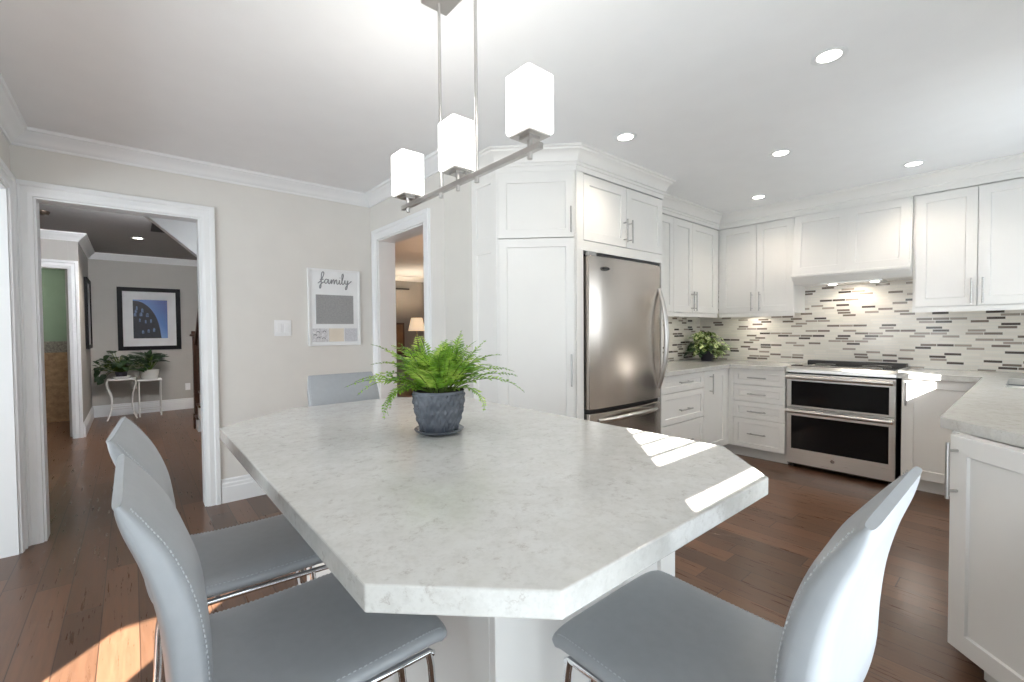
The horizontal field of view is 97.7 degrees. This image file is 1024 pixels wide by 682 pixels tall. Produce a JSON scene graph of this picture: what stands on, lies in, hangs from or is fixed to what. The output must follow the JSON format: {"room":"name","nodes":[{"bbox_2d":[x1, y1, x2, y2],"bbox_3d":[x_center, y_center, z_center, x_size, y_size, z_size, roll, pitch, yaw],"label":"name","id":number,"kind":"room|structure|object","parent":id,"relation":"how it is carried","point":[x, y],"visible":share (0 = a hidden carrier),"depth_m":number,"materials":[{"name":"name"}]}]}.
{"room":"kitchen","nodes":[
{"label":"kitchen","id":0,"kind":"room"},
{"bbox_2d":[0,131,19,551],"bbox_3d":[-1.612,0.019,0.993,0.130,2.480,4.500,-2,2,-40],"label":"wall","id":1,"kind":"structure","parent":0,"point":[4,145],"depth_m":2.54,"materials":[{"name":"beige paint"}]},
{"bbox_2d":[0,158,27,558],"bbox_3d":[-1.990,0.158,1.461,0.155,2.185,2.970,-2,2,-40],"label":"door frame","id":2,"kind":"structure","parent":1,"relation":"in","point":[13,535],"depth_m":2.55,"materials":[{"name":"white paint"}]},
{"bbox_2d":[0,73,438,207],"bbox_3d":[-0.614,-1.198,1.741,2.413,0.097,4.360,-2,2,-40],"label":"trim","id":3,"kind":"structure","parent":1,"relation":"attached to","point":[13,126],"depth_m":3.05,"materials":[{"name":"white paint"}]},
{"bbox_2d":[41,268,66,341],"bbox_3d":[-7.392,-0.051,5.757,2.600,2.480,0.049,-2,2,-40],"label":"wall","id":4,"kind":"structure","parent":0,"point":[53,280],"depth_m":6.42,"materials":[{"name":"green paint"}]},
{"bbox_2d":[44,341,66,352],"bbox_3d":[-7.366,0.109,5.732,2.599,0.160,0.024,-2,2,-40],"label":"trim","id":5,"kind":"structure","parent":4,"relation":"attached to","point":[50,346],"depth_m":6.42,"materials":[{"name":"tile"}]},
{"bbox_2d":[44,352,69,422],"bbox_3d":[-7.363,0.689,5.748,2.599,1.000,0.019,-2,2,-40],"label":"wall tile","id":6,"kind":"object","parent":4,"relation":"attached to","point":[56,364],"depth_m":6.43,"materials":[{"name":"brown stone"}]},
{"bbox_2d":[40,238,83,429],"bbox_3d":[-6.365,-0.031,4.589,2.810,2.480,0.140,-2,2,-40],"label":"wall","id":7,"kind":"structure","parent":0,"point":[50,248],"depth_m":5.34,"materials":[{"name":"beige paint"}]},
{"bbox_2d":[41,259,83,438],"bbox_3d":[-5.669,0.117,5.161,1.014,2.145,0.155,-2,2,-40],"label":"door frame","id":8,"kind":"structure","parent":7,"relation":"attached to","point":[71,267],"depth_m":5.40,"materials":[{"name":"white paint"}]},
{"bbox_2d":[65,245,91,436],"bbox_3d":[-5.879,-0.072,6.086,0.130,2.480,1.510,-2,2,-40],"label":"wall","id":9,"kind":"structure","parent":0,"point":[83,260],"depth_m":5.76,"materials":[{"name":"beige paint"}]},
{"bbox_2d":[84,277,92,348],"bbox_3d":[-5.945,-0.381,6.280,0.034,0.970,0.720,-2,2,-40],"label":"framed picture","id":10,"kind":"object","parent":9,"relation":"attached to","point":[87,283],"visible":1,"depth_m":6.02},
{"bbox_2d":[88,284,90,344],"bbox_3d":[-5.950,-0.381,6.276,0.018,0.870,0.620,-2,2,-40],"label":"print","id":11,"kind":"object","parent":10,"relation":"attached to","point":[89,285],"depth_m":6.45},
{"bbox_2d":[9,144,372,541],"bbox_3d":[-2.087,-0.038,3.457,2.340,2.480,0.130,-2,2,-40],"label":"wall","id":12,"kind":"structure","parent":0,"point":[266,241],"depth_m":3.48,"materials":[{"name":"beige paint"}]},
{"bbox_2d":[16,179,220,545],"bbox_3d":[-2.587,0.127,3.018,0.997,2.180,0.155,-2,2,-40],"label":"door frame","id":13,"kind":"structure","parent":12,"relation":"in","point":[28,226],"depth_m":2.79,"materials":[{"name":"white paint"}]},
{"bbox_2d":[221,474,265,503],"bbox_3d":[-1.691,1.105,3.686,1.182,0.178,0.065,-2,2,-40],"label":"baseboard","id":14,"kind":"structure","parent":12,"relation":"attached to","point":[236,488],"depth_m":3.39,"materials":[{"name":"white paint"}]},
{"bbox_2d":[274,320,291,335],"bbox_3d":[-1.832,-0.104,3.580,0.125,0.128,0.010,-2,2,-40],"label":"light switch","id":15,"kind":"object","parent":12,"relation":"attached to","point":[281,327],"visible":1,"depth_m":3.58,"materials":[{"name":"white plastic"}]},
{"bbox_2d":[307,268,360,345],"bbox_3d":[-1.518,-0.286,3.834,0.437,0.648,0.024,-2,2,-40],"label":"wall sign","id":16,"kind":"object","parent":12,"relation":"attached to","point":[333,296],"visible":1,"depth_m":3.82,"materials":[{"name":"white paint"}]},
{"bbox_2d":[88,259,424,405],"bbox_3d":[-4.881,-0.126,7.991,9.480,2.480,0.140,-2,2,-40],"label":"wall","id":17,"kind":"structure","parent":0,"point":[105,276],"depth_m":7.18,"materials":[{"name":"beige paint"}]},
{"bbox_2d":[40,229,196,266],"bbox_3d":[-5.648,-1.274,6.480,1.411,0.097,3.498,0,1,11],"label":"trim","id":18,"kind":"structure","parent":17,"relation":"attached to","point":[82,239],"depth_m":6.72,"materials":[{"name":"white paint"}]},
{"bbox_2d":[83,397,193,436],"bbox_3d":[-4.953,1.055,6.803,2.160,0.178,1.648,-2,2,-40],"label":"baseboard","id":19,"kind":"structure","parent":17,"relation":"attached to","point":[184,403],"depth_m":7.04,"materials":[{"name":"white paint"}]},
{"bbox_2d":[116,287,181,350],"bbox_3d":[-5.773,-0.351,7.139,0.785,0.985,0.034,-2,2,-40],"label":"framed picture","id":20,"kind":"object","parent":17,"relation":"attached to","point":[147,318],"visible":1,"depth_m":7.12},
{"bbox_2d":[133,300,167,338],"bbox_3d":[-5.768,-0.348,7.143,0.427,0.610,0.005,-2,2,-40],"label":"print","id":21,"kind":"object","parent":20,"relation":"attached to","point":[150,317],"depth_m":7.14},
{"bbox_2d":[185,383,189,389],"bbox_3d":[-5.417,0.761,7.478,0.070,0.114,0.010,-2,2,-40],"label":"wall outlet","id":22,"kind":"object","parent":17,"relation":"attached to","point":[187,385],"visible":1,"depth_m":7.47,"materials":[{"name":"white plastic"}]},
{"bbox_2d":[395,276,423,281],"bbox_3d":[-2.918,-1.369,9.492,4.250,0.097,0.085,-2,2,-40],"label":"trim","id":23,"kind":"structure","parent":17,"relation":"attached to","point":[397,278],"depth_m":10.01,"materials":[{"name":"white paint"}]},
{"bbox_2d":[370,172,464,391],"bbox_3d":[-0.807,-0.052,3.639,0.154,2.480,1.250,-2,2,-40],"label":"wall","id":24,"kind":"structure","parent":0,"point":[446,214],"depth_m":3.17,"materials":[{"name":"beige paint"}]},
{"bbox_2d":[371,208,431,398],"bbox_3d":[-0.854,0.109,3.681,0.180,2.155,0.990,-2,2,-40],"label":"door frame","id":25,"kind":"structure","parent":24,"relation":"attached to","point":[382,249],"depth_m":3.95,"materials":[{"name":"white paint"}]},
{"bbox_2d":[463,181,472,397],"bbox_3d":[0.939,-0.085,4.382,3.470,2.480,0.120,-2,2,-40],"label":"wall","id":26,"kind":"structure","parent":0,"point":[467,223],"depth_m":3.23,"materials":[{"name":"beige paint"}]},
{"bbox_2d":[471,188,699,398],"bbox_3d":[0.977,-0.083,4.302,3.276,2.480,0.049,-2,2,-40],"label":"wall","id":27,"kind":"structure","parent":26,"relation":"attached to","point":[471,188],"depth_m":3.25,"materials":[{"name":"beige paint"}]},
{"bbox_2d":[662,214,718,317],"bbox_3d":[1.542,-0.725,4.462,1.520,0.974,0.418,-2,2,-40],"label":"upper cabinet","id":28,"kind":"object","parent":26,"relation":"attached to","point":[690,251],"visible":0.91,"depth_m":4.42,"materials":[{"name":"white paint"}]},
{"bbox_2d":[471,142,1023,229],"bbox_3d":[1.767,-1.222,3.031,3.033,0.151,2.960,-2,2,-40],"label":"trim","id":29,"kind":"structure","parent":26,"relation":"attached to","point":[587,159],"depth_m":3.46,"materials":[{"name":"white paint"}]},
{"bbox_2d":[0,388,986,681],"bbox_3d":[-1.774,1.210,4.289,9.600,0.060,10.200,-2,2,-40],"label":"floor","id":30,"kind":"structure","parent":0,"point":[76,605],"depth_m":2.42,"materials":[{"name":"brown wood"}]},
{"bbox_2d":[105,377,137,420],"bbox_3d":[-5.803,0.852,6.660,0.349,0.597,0.351,-2,2,-40],"label":"plant stand","id":31,"kind":"object","parent":30,"relation":"on","point":[131,378],"visible":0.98,"depth_m":6.62,"materials":[{"name":"white paint"}]},
{"bbox_2d":[91,351,150,384],"bbox_3d":[-5.794,0.386,6.644,0.671,0.494,0.656,-2,2,-40],"label":"potted plant","id":32,"kind":"object","parent":31,"relation":"on","point":[120,367],"visible":0.99,"depth_m":6.57,"materials":[{"name":"green plant"}]},
{"bbox_2d":[111,375,130,378],"bbox_3d":[-5.805,0.537,6.652,0.230,0.035,0.230,-2,2,-40],"label":"tray","id":33,"kind":"object","parent":32,"relation":"attached to","point":[117,376],"depth_m":6.59,"materials":[{"name":"white ceramic"}]},
{"bbox_2d":[137,378,161,416],"bbox_3d":[-5.600,0.866,6.924,0.302,0.560,0.302,-2,2,-40],"label":"plant stand","id":34,"kind":"object","parent":30,"relation":"on","point":[158,379],"visible":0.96,"depth_m":6.87,"materials":[{"name":"white paint"}]},
{"bbox_2d":[127,349,169,379],"bbox_3d":[-5.596,0.355,6.839,0.650,0.465,0.509,-2,2,-40],"label":"potted plant","id":35,"kind":"object","parent":34,"relation":"on","point":[151,373],"visible":0.85,"depth_m":6.86,"materials":[{"name":"green plant"}]},
{"bbox_2d":[190,313,200,431],"bbox_3d":[-3.258,-0.065,5.582,1.090,2.449,1.915,-2,2,-40],"label":"staircase","id":36,"kind":"structure","parent":30,"relation":"on","point":[195,334],"depth_m":5.86,"materials":[{"name":"brown wood"}]},
{"bbox_2d":[106,417,327,681],"bbox_3d":[-0.790,0.728,1.307,0.538,1.033,0.414,-1,2,-37],"label":"bar stool","id":37,"kind":"object","parent":30,"relation":"on","point":[233,558],"visible":0.39,"depth_m":1.22,"materials":[{"name":"grey leather"}]},
{"bbox_2d":[112,454,446,681],"bbox_3d":[-0.454,0.735,0.933,0.538,1.033,0.414,-2,2,-40],"label":"bar stool","id":38,"kind":"object","parent":30,"relation":"on","point":[314,630],"visible":0.91,"depth_m":0.84,"materials":[{"name":"grey leather"}]},
{"bbox_2d":[307,372,379,406],"bbox_3d":[-0.791,0.703,2.344,0.414,1.033,0.538,-2,2,-40],"label":"bar stool","id":39,"kind":"object","parent":30,"relation":"on","point":[327,389],"visible":0.2,"depth_m":2.46,"materials":[{"name":"grey leather"}]},
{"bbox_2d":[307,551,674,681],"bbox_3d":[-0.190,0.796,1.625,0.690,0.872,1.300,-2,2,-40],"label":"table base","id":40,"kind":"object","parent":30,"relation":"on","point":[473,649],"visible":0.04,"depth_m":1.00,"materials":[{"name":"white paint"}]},
{"bbox_2d":[219,397,767,619],"bbox_3d":[-0.249,0.342,1.539,1.115,0.042,1.833,-2,2,-40],"label":"table top","id":41,"kind":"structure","parent":40,"relation":"on","point":[517,512],"depth_m":0.95,"materials":[{"name":"stone"}]},
{"bbox_2d":[346,331,524,435],"bbox_3d":[-0.240,0.139,1.592,0.575,0.360,0.433,0,1,9],"label":"potted fern","id":42,"kind":"object","parent":41,"relation":"on","point":[438,408],"visible":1,"depth_m":1.50,"materials":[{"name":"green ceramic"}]},
{"bbox_2d":[412,387,464,432],"bbox_3d":[-0.255,0.240,1.562,0.183,0.140,0.183,-2,2,-40],"label":"pot","id":43,"kind":"object","parent":42,"relation":"attached to","point":[436,409],"depth_m":1.50,"materials":[{"name":"grey ceramic"}]},
{"bbox_2d":[471,170,575,417],"bbox_3d":[0.080,0.013,3.123,0.379,2.360,0.681,-2,2,-41],"label":"pantry cabinet","id":44,"kind":"object","parent":30,"relation":"on","point":[524,244],"visible":0.8,"depth_m":3.01,"materials":[{"name":"white paint"}]},
{"bbox_2d":[573,170,662,434],"bbox_3d":[0.651,-0.002,3.559,1.058,2.360,0.658,-2,2,-40],"label":"refrigerator surround","id":45,"kind":"object","parent":30,"relation":"on","point":[613,220],"visible":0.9,"depth_m":3.22,"materials":[{"name":"white paint"}]},
{"bbox_2d":[583,251,668,433],"bbox_3d":[0.701,0.268,3.531,0.920,1.780,0.738,-2,2,-40],"label":"refrigerator","id":46,"kind":"object","parent":30,"relation":"on","point":[623,380],"visible":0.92,"depth_m":3.23,"materials":[{"name":"silver metal"}]},
{"bbox_2d":[663,372,703,442],"bbox_3d":[1.336,0.722,4.157,0.718,0.872,0.640,-2,2,-40],"label":"base cabinet","id":47,"kind":"object","parent":30,"relation":"on","point":[683,395],"visible":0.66,"depth_m":3.95,"materials":[{"name":"white paint"}]},
{"bbox_2d":[702,368,728,445],"bbox_3d":[2.029,0.702,4.747,1.100,0.872,0.640,-2,2,-40],"label":"base cabinet","id":48,"kind":"object","parent":30,"relation":"on","point":[716,382],"visible":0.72,"depth_m":4.35,"materials":[{"name":"white paint"}]},
{"bbox_2d":[664,358,800,376],"bbox_3d":[1.907,0.256,4.319,1.824,0.040,1.113,-2,2,-40],"label":"countertop","id":49,"kind":"structure","parent":48,"relation":"on","point":[680,367],"depth_m":4.34,"materials":[{"name":"stone"}]},
{"bbox_2d":[700,351,713,360],"bbox_3d":[2.153,0.163,4.947,0.156,0.110,0.156,-2,2,-40],"label":"pot","id":50,"kind":"object","parent":49,"relation":"on","point":[708,356],"depth_m":4.89,"materials":[{"name":"ceramic"}]},
{"bbox_2d":[683,331,731,360],"bbox_3d":[2.154,0.053,4.928,0.569,0.330,0.475,-2,2,-40],"label":"pothos","id":51,"kind":"object","parent":49,"relation":"on","point":[703,344],"visible":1,"depth_m":4.89,"materials":[{"name":"green plant"}]},
{"bbox_2d":[552,466,921,681],"bbox_3d":[0.394,0.730,0.862,0.414,1.033,0.538,-2,2,-40],"label":"bar stool","id":52,"kind":"object","parent":30,"relation":"on","point":[658,626],"visible":1,"depth_m":0.81,"materials":[{"name":"grey leather"}]},
{"bbox_2d":[724,368,788,463],"bbox_3d":[2.532,0.704,4.518,0.640,0.872,0.589,-2,2,-40],"label":"base cabinet","id":53,"kind":"object","parent":30,"relation":"on","point":[757,399],"visible":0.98,"depth_m":4.30,"materials":[{"name":"white paint"}]},
{"bbox_2d":[785,360,910,483],"bbox_3d":[2.962,0.673,3.975,0.649,0.952,0.776,-2,2,-40],"label":"range","id":54,"kind":"object","parent":30,"relation":"on","point":[844,417],"visible":0.98,"depth_m":3.77,"materials":[{"name":"silver metal"}]},
{"bbox_2d":[786,363,910,377],"bbox_3d":[2.978,0.252,3.982,0.597,0.058,0.776,-2,2,-40],"label":"cooktop","id":55,"kind":"object","parent":54,"relation":"in","point":[836,370],"depth_m":3.86,"materials":[{"name":"silver glass"}]},
{"bbox_2d":[901,378,975,495],"bbox_3d":[3.395,0.722,3.504,0.640,0.872,0.450,-2,2,-40],"label":"base cabinet","id":56,"kind":"object","parent":30,"relation":"on","point":[923,440],"visible":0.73,"depth_m":3.39,"materials":[{"name":"white paint"}]},
{"bbox_2d":[944,434,1023,681],"bbox_3d":[1.614,0.791,1.241,0.125,0.872,0.850,0,1,5],"label":"base cabinet","id":57,"kind":"object","parent":30,"relation":"on","point":[986,477],"visible":1,"depth_m":1.53,"materials":[{"name":"white paint"}]},
{"bbox_2d":[952,385,1023,448],"bbox_3d":[2.673,0.760,2.163,2.160,0.872,0.680,-2,2,-40],"label":"base cabinet","id":58,"kind":"object","parent":30,"relation":"on","point":[1012,386],"visible":0.02,"depth_m":1.66,"materials":[{"name":"white paint"}]},
{"bbox_2d":[897,368,1023,447],"bbox_3d":[2.542,0.299,2.346,3.413,0.040,1.141,-2,2,-40],"label":"countertop","id":59,"kind":"structure","parent":58,"relation":"on","point":[991,409],"depth_m":2.03,"materials":[{"name":"stone"}]},
{"bbox_3d":[-2.079,0.669,9.339,1.200,0.780,0.400,-2,2,-40],"label":"console table","id":60,"kind":"object","parent":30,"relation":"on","visible":0},
{"bbox_2d":[396,323,404,354],"bbox_3d":[-2.442,-0.047,9.232,0.480,0.660,0.033,-2,2,-40],"label":"framed picture","id":61,"kind":"object","parent":60,"relation":"on","point":[400,338],"visible":0.24,"depth_m":9.31,"materials":[{"name":"brown wood"}]},
{"bbox_2d":[396,325,402,352],"bbox_3d":[-2.433,-0.047,9.221,0.400,0.580,0.004,-2,2,-40],"label":"print","id":62,"kind":"object","parent":61,"relation":"attached to","point":[399,328],"depth_m":9.30,"materials":[{"name":"brown wood"}]},
{"bbox_2d":[408,318,423,350],"bbox_3d":[-1.990,-0.103,9.362,0.350,0.760,0.350,-2,2,-40],"label":"table lamp","id":63,"kind":"object","parent":60,"relation":"on","point":[416,324],"visible":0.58,"depth_m":9.24,"materials":[{"name":"beige fabric"}]},
{"bbox_2d":[0,0,1023,277],"bbox_3d":[-1.795,-1.339,4.227,9.600,0.080,10.200,-2,2,-40],"label":"ceiling","id":64,"kind":"structure","parent":0,"point":[323,92],"depth_m":2.20,"materials":[{"name":"paint"}]},
{"bbox_2d":[39,210,49,215],"bbox_3d":[-4.639,-1.261,4.409,0.130,0.040,0.130,-2,2,-40],"label":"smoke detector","id":65,"kind":"object","parent":64,"relation":"attached to","point":[41,212],"visible":0.66,"depth_m":4.39,"materials":[{"name":"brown plastic"}]},
{"bbox_2d":[151,223,164,232],"bbox_3d":[-3.892,-1.301,5.266,0.550,0.011,0.500,-2,2,-40],"label":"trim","id":66,"kind":"structure","parent":64,"relation":"attached to","point":[154,228],"depth_m":5.18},
{"bbox_2d":[144,216,196,256],"bbox_3d":[-3.061,-0.919,4.024,0.890,0.729,0.120,-2,2,-40],"label":"wall","id":67,"kind":"structure","parent":64,"relation":"attached to","point":[183,233],"depth_m":4.03,"materials":[{"name":"white paint"}]},
{"bbox_2d":[391,0,553,212],"bbox_3d":[-0.191,-0.885,1.554,0.110,0.722,0.842,-2,2,-40],"label":"pendant light","id":68,"kind":"object","parent":64,"relation":"hanging from","point":[529,89],"visible":1,"depth_m":1.49,"materials":[{"name":"white glass"}]},
{"bbox_2d":[614,132,636,141],"bbox_3d":[0.715,-1.282,2.818,0.140,0.006,0.140,-2,2,-40],"label":"recessed light","id":69,"kind":"object","parent":64,"relation":"in","point":[626,136],"visible":1,"depth_m":2.81,"materials":[{"name":"white paint"}]},
{"bbox_2d":[750,195,766,199],"bbox_3d":[2.277,-1.326,4.133,0.140,0.006,0.140,-2,2,-40],"label":"recessed light","id":70,"kind":"object","parent":64,"relation":"in","point":[756,197],"visible":1,"depth_m":4.13,"materials":[{"name":"white paint"}]},
{"bbox_2d":[769,149,792,156],"bbox_3d":[1.860,-1.298,3.096,0.140,0.006,0.140,-2,2,-40],"label":"recessed light","id":71,"kind":"object","parent":64,"relation":"in","point":[783,152],"visible":1,"depth_m":3.09,"materials":[{"name":"white paint"}]},
{"bbox_2d":[810,46,848,65],"bbox_3d":[1.413,-1.267,1.994,0.140,0.006,0.140,-2,2,-40],"label":"recessed light","id":72,"kind":"object","parent":64,"relation":"in","point":[833,54],"visible":1,"depth_m":1.99,"materials":[{"name":"white paint"}]},
{"bbox_2d":[901,160,926,167],"bbox_3d":[2.981,-1.312,3.321,0.140,0.006,0.140,-2,2,-40],"label":"recessed light","id":73,"kind":"object","parent":64,"relation":"in","point":[919,162],"visible":1,"depth_m":3.31,"materials":[{"name":"white paint"}]},
{"bbox_2d":[717,230,1018,372],"bbox_3d":[3.303,-0.099,4.188,0.120,2.480,3.240,-2,2,-40],"label":"wall","id":74,"kind":"structure","parent":0,"point":[717,230],"depth_m":5.12,"materials":[{"name":"beige paint"}]},
{"bbox_2d":[663,317,699,360],"bbox_3d":[1.543,-0.031,4.745,1.817,0.515,0.010,-2,2,-40],"label":"backsplash","id":75,"kind":"structure","parent":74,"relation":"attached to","point":[681,329],"depth_m":5.05,"materials":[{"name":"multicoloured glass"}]},
{"bbox_2d":[719,217,804,317],"bbox_3d":[2.573,-0.737,4.645,0.368,0.974,0.720,-2,2,-40],"label":"upper cabinet","id":76,"kind":"object","parent":74,"relation":"attached to","point":[755,260],"visible":0.99,"depth_m":4.52,"materials":[{"name":"white paint"}]},
{"bbox_2d":[791,196,913,286],"bbox_3d":[3.061,-0.867,4.026,0.420,0.692,0.852,-2,2,-40],"label":"range hood","id":77,"kind":"object","parent":74,"relation":"attached to","point":[872,242],"visible":0.99,"depth_m":3.88,"materials":[{"name":"white paint"}]},
{"bbox_2d":[700,279,1023,372],"bbox_3d":[3.227,-0.165,4.173,0.012,0.785,3.060,-2,2,-40],"label":"backsplash","id":78,"kind":"structure","parent":74,"relation":"attached to","point":[862,322],"depth_m":4.07,"materials":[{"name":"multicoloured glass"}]},
{"bbox_2d":[912,177,1023,312],"bbox_3d":[3.617,-0.716,3.417,0.368,0.974,0.800,-2,2,-40],"label":"upper cabinet","id":79,"kind":"object","parent":74,"relation":"attached to","point":[968,242],"visible":1,"depth_m":3.38,"materials":[{"name":"white paint"}]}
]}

